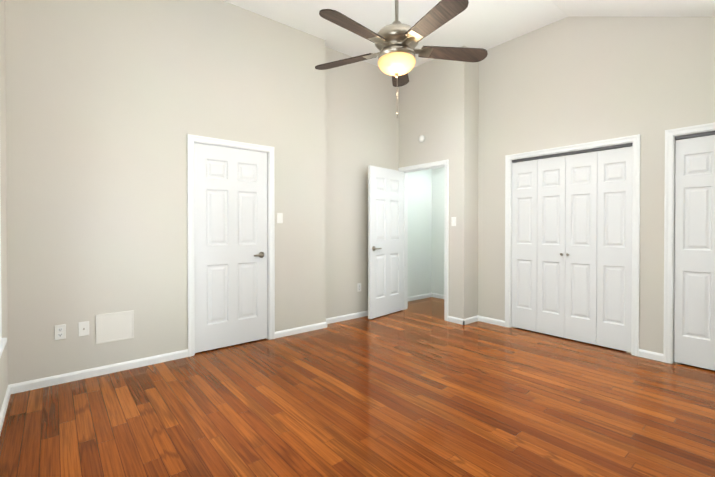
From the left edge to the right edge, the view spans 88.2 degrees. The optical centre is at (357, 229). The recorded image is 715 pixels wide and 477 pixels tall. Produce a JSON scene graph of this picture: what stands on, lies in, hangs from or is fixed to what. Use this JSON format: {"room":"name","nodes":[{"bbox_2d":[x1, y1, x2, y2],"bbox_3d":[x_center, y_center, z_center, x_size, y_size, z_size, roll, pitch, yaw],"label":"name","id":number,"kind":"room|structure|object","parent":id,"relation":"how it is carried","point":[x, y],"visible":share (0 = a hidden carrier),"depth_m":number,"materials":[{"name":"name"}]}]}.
{"room":"empty bedroom","nodes":[
{"label":"empty bedroom","id":0,"kind":"room"},
{"bbox_2d":[0,0,7,410],"bbox_3d":[-1.195,-0.650,0.935,0.120,3.750,4.970,0,1,-40],"label":"wall","id":1,"kind":"structure","parent":0,"point":[3,372],"depth_m":2.53,"materials":[{"name":"beige paint"}]},
{"bbox_2d":[0,188,6,357],"bbox_3d":[-1.870,-0.038,1.790,0.160,1.608,1.080,0,1,-40],"label":"window","id":2,"kind":"structure","parent":1,"relation":"in","point":[3,341],"depth_m":2.20,"materials":[{"name":"white"}]},
{"bbox_2d":[0,385,10,433],"bbox_3d":[-1.102,1.190,0.944,0.014,0.070,4.600,0,1,-40],"label":"baseboard","id":3,"kind":"structure","parent":1,"relation":"attached to","point":[5,404],"depth_m":2.42,"materials":[{"name":"white wood"}]},
{"bbox_2d":[5,0,325,384],"bbox_3d":[-1.559,-0.173,3.699,2.830,4.750,0.250,0,1,-40],"label":"wall","id":4,"kind":"structure","parent":0,"point":[111,105],"depth_m":3.21,"materials":[{"name":"beige paint"}]},
{"bbox_2d":[54,324,65,339],"bbox_3d":[-2.337,0.803,2.897,0.070,0.115,0.009,0,1,-40],"label":"electrical outlet","id":5,"kind":"object","parent":4,"relation":"attached to","point":[59,332],"visible":1,"depth_m":2.90,"materials":[{"name":"white plastic"}]},
{"bbox_2d":[78,321,88,336],"bbox_3d":[-2.218,0.803,2.989,0.070,0.115,0.018,0,1,-40],"label":"outlet","id":6,"kind":"object","parent":4,"relation":"attached to","point":[83,328],"visible":1,"depth_m":2.99,"materials":[{"name":"white plastic"}]},
{"bbox_2d":[9,349,187,393],"bbox_3d":[-2.087,1.172,3.103,1.243,0.070,0.014,0,1,-40],"label":"baseboard","id":7,"kind":"structure","parent":4,"relation":"attached to","point":[67,377],"depth_m":3.03,"materials":[{"name":"white wood"}]},
{"bbox_2d":[96,310,133,343],"bbox_3d":[-2.055,0.822,3.130,0.270,0.240,0.009,0,1,-40],"label":"access panel","id":8,"kind":"object","parent":4,"relation":"attached to","point":[116,326],"visible":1,"depth_m":3.12,"materials":[{"name":"white paint"}]},
{"bbox_2d":[194,143,266,352],"bbox_3d":[-1.274,0.174,3.788,0.760,2.030,0.092,0,1,-40],"label":"door","id":9,"kind":"structure","parent":4,"relation":"in","point":[230,235],"depth_m":3.77,"materials":[{"name":"white paint"}]},
{"bbox_2d":[187,134,274,356],"bbox_3d":[-1.341,0.147,3.869,0.894,2.107,0.269,0,1,-40],"label":"door frame","id":10,"kind":"structure","parent":4,"relation":"attached to","point":[191,139],"depth_m":3.72,"materials":[{"name":"white wood"}]},
{"bbox_2d":[277,213,282,222],"bbox_3d":[-0.862,-0.132,4.103,0.070,0.115,0.014,0,1,-40],"label":"light switch","id":11,"kind":"object","parent":4,"relation":"attached to","point":[279,217],"visible":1,"depth_m":4.10,"materials":[{"name":"white plastic"}]},
{"bbox_2d":[275,322,325,337],"bbox_3d":[-0.651,1.162,4.288,0.693,0.070,0.014,0,1,-40],"label":"baseboard","id":12,"kind":"structure","parent":4,"relation":"attached to","point":[297,330],"depth_m":4.27,"materials":[{"name":"white wood"}]},
{"bbox_2d":[0,297,714,476],"bbox_3d":[0.769,1.248,2.909,6.200,0.080,5.850,0,1,-40],"label":"floor","id":13,"kind":"structure","parent":0,"point":[420,388],"depth_m":2.46,"materials":[{"name":"brown wood"}]},
{"bbox_2d":[326,47,398,317],"bbox_3d":[-0.021,-0.687,5.255,1.530,3.750,0.440,0,1,-40],"label":"wall","id":14,"kind":"structure","parent":0,"point":[362,120],"depth_m":4.93,"materials":[{"name":"beige paint"}]},
{"bbox_2d":[326,311,367,323],"bbox_3d":[0.077,1.155,5.058,1.410,0.070,0.014,0,1,-40],"label":"baseboard","id":15,"kind":"structure","parent":14,"relation":"attached to","point":[346,317],"depth_m":4.87,"materials":[{"name":"white wood"}]},
{"bbox_2d":[357,283,360,291],"bbox_3d":[0.026,0.780,5.015,0.070,0.115,0.009,0,1,-40],"label":"electrical outlet","id":16,"kind":"object","parent":14,"relation":"attached to","point":[358,287],"visible":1,"depth_m":5.00,"materials":[{"name":"white plastic"}]},
{"bbox_2d":[408,169,431,296],"bbox_3d":[0.915,-0.120,6.239,1.160,2.600,0.120,0,1,-40],"label":"wall","id":17,"kind":"structure","parent":0,"point":[419,232],"depth_m":6.29,"materials":[{"name":"paint"}]},
{"bbox_2d":[408,293,431,300],"bbox_3d":[0.911,1.145,6.160,1.040,0.070,0.014,0,1,-40],"label":"baseboard","id":18,"kind":"structure","parent":17,"relation":"attached to","point":[417,297],"depth_m":6.28,"materials":[{"name":"white wood"}]},
{"bbox_2d":[399,59,455,316],"bbox_3d":[0.984,-0.186,5.149,0.120,4.750,1.010,0,1,-40],"label":"wall","id":19,"kind":"structure","parent":0,"point":[427,101],"depth_m":4.98,"materials":[{"name":"beige paint"}]},
{"bbox_2d":[419,135,424,141],"bbox_3d":[0.892,-1.271,5.134,0.030,0.100,0.100,0,1,-40],"label":"smoke detector","id":20,"kind":"object","parent":19,"relation":"attached to","point":[421,138],"visible":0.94,"depth_m":5.12,"materials":[{"name":"white plastic"}]},
{"bbox_2d":[398,160,448,320],"bbox_3d":[0.942,0.135,5.188,0.139,2.107,0.894,0,1,-40],"label":"door frame","id":21,"kind":"structure","parent":19,"relation":"attached to","point":[432,164],"depth_m":5.03,"materials":[{"name":"white wood"}]},
{"bbox_2d":[368,165,403,318],"bbox_3d":[0.414,0.162,5.159,0.149,2.030,0.770,0,1,42],"label":"entry door","id":22,"kind":"structure","parent":21,"relation":"attached to","point":[385,241],"depth_m":5.11,"materials":[{"name":"white paint"}]},
{"bbox_2d":[451,217,455,225],"bbox_3d":[1.235,-0.107,4.741,0.014,0.115,0.070,0,1,-40],"label":"light switch","id":23,"kind":"object","parent":19,"relation":"attached to","point":[453,221],"visible":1,"depth_m":4.74,"materials":[{"name":"white plastic"}]},
{"bbox_2d":[448,316,464,324],"bbox_3d":[1.261,1.158,4.720,0.014,0.070,0.247,0,1,-40],"label":"baseboard","id":24,"kind":"structure","parent":19,"relation":"attached to","point":[455,320],"depth_m":4.71,"materials":[{"name":"white wood"}]},
{"bbox_2d":[432,167,444,294],"bbox_3d":[1.815,-0.118,5.965,0.120,2.600,1.450,0,1,-40],"label":"wall","id":25,"kind":"structure","parent":0,"point":[438,219],"depth_m":6.38,"materials":[{"name":"paint"}]},
{"bbox_2d":[432,293,443,298],"bbox_3d":[1.726,1.147,5.979,0.014,0.070,1.330,0,1,-40],"label":"baseboard","id":26,"kind":"structure","parent":25,"relation":"attached to","point":[440,296],"depth_m":6.37,"materials":[{"name":"white wood"}]},
{"bbox_2d":[456,46,478,318],"bbox_3d":[1.467,-0.683,4.811,0.440,3.750,0.120,0,1,-40],"label":"wall","id":27,"kind":"structure","parent":0,"point":[467,100],"depth_m":4.70,"materials":[{"name":"beige paint"}]},
{"bbox_2d":[463,315,477,324],"bbox_3d":[1.458,1.158,4.732,0.334,0.070,0.014,0,1,-40],"label":"baseboard","id":28,"kind":"structure","parent":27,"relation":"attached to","point":[471,320],"depth_m":4.72,"materials":[{"name":"white wood"}]},
{"bbox_2d":[223,0,714,67],"bbox_3d":[0.508,-1.720,2.539,5.160,1.336,5.650,0,1,-40],"label":"ceiling","id":29,"kind":"structure","parent":0,"point":[486,24],"depth_m":3.92,"materials":[{"name":"white paint"}]},
{"bbox_2d":[315,0,487,117],"bbox_3d":[0.251,-1.531,2.535,1.252,1.515,1.277,0,1,-40],"label":"ceiling fan","id":30,"kind":"object","parent":29,"relation":"hanging from","point":[396,41],"visible":1,"depth_m":2.47,"materials":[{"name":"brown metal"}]},
{"bbox_2d":[478,16,714,353],"bbox_3d":[2.813,-0.171,3.436,0.120,4.750,3.720,0,1,-40],"label":"wall","id":31,"kind":"structure","parent":0,"point":[570,80],"depth_m":3.76,"materials":[{"name":"beige paint"}]},
{"bbox_2d":[478,315,504,326],"bbox_3d":[1.699,1.158,4.692,0.014,0.070,0.383,0,1,-40],"label":"baseboard","id":32,"kind":"structure","parent":31,"relation":"attached to","point":[491,321],"depth_m":4.68,"materials":[{"name":"white wood"}]},
{"bbox_2d":[510,142,632,354],"bbox_3d":[2.300,0.166,4.060,0.120,2.065,1.260,0,1,-40],"label":"door frame","id":33,"kind":"structure","parent":31,"relation":"attached to","point":[511,229],"depth_m":4.49,"materials":[{"name":"white wood"}]},
{"bbox_2d":[505,134,639,356],"bbox_3d":[2.272,0.145,4.036,0.085,2.107,1.344,0,1,-40],"label":"closet","id":34,"kind":"object","parent":31,"relation":"attached to","point":[572,245],"depth_m":3.95,"materials":[{"name":"white paint"}]},
{"bbox_2d":[639,349,662,361],"bbox_3d":[2.735,1.169,3.436,0.014,0.070,0.185,0,1,-40],"label":"baseboard","id":35,"kind":"structure","parent":31,"relation":"attached to","point":[651,355],"depth_m":3.43,"materials":[{"name":"white wood"}]},
{"bbox_2d":[663,122,714,370],"bbox_3d":[3.245,0.155,2.857,0.085,2.107,1.344,0,1,-40],"label":"closet","id":36,"kind":"object","parent":31,"relation":"attached to","point":[694,303],"depth_m":3.24,"materials":[{"name":"white paint"}]},
{"bbox_2d":[672,130,714,363],"bbox_3d":[3.274,0.176,2.880,0.120,2.065,1.260,0,1,-40],"label":"door frame","id":37,"kind":"structure","parent":31,"relation":"attached to","point":[674,240],"depth_m":3.32,"materials":[{"name":"white wood"}]}
]}

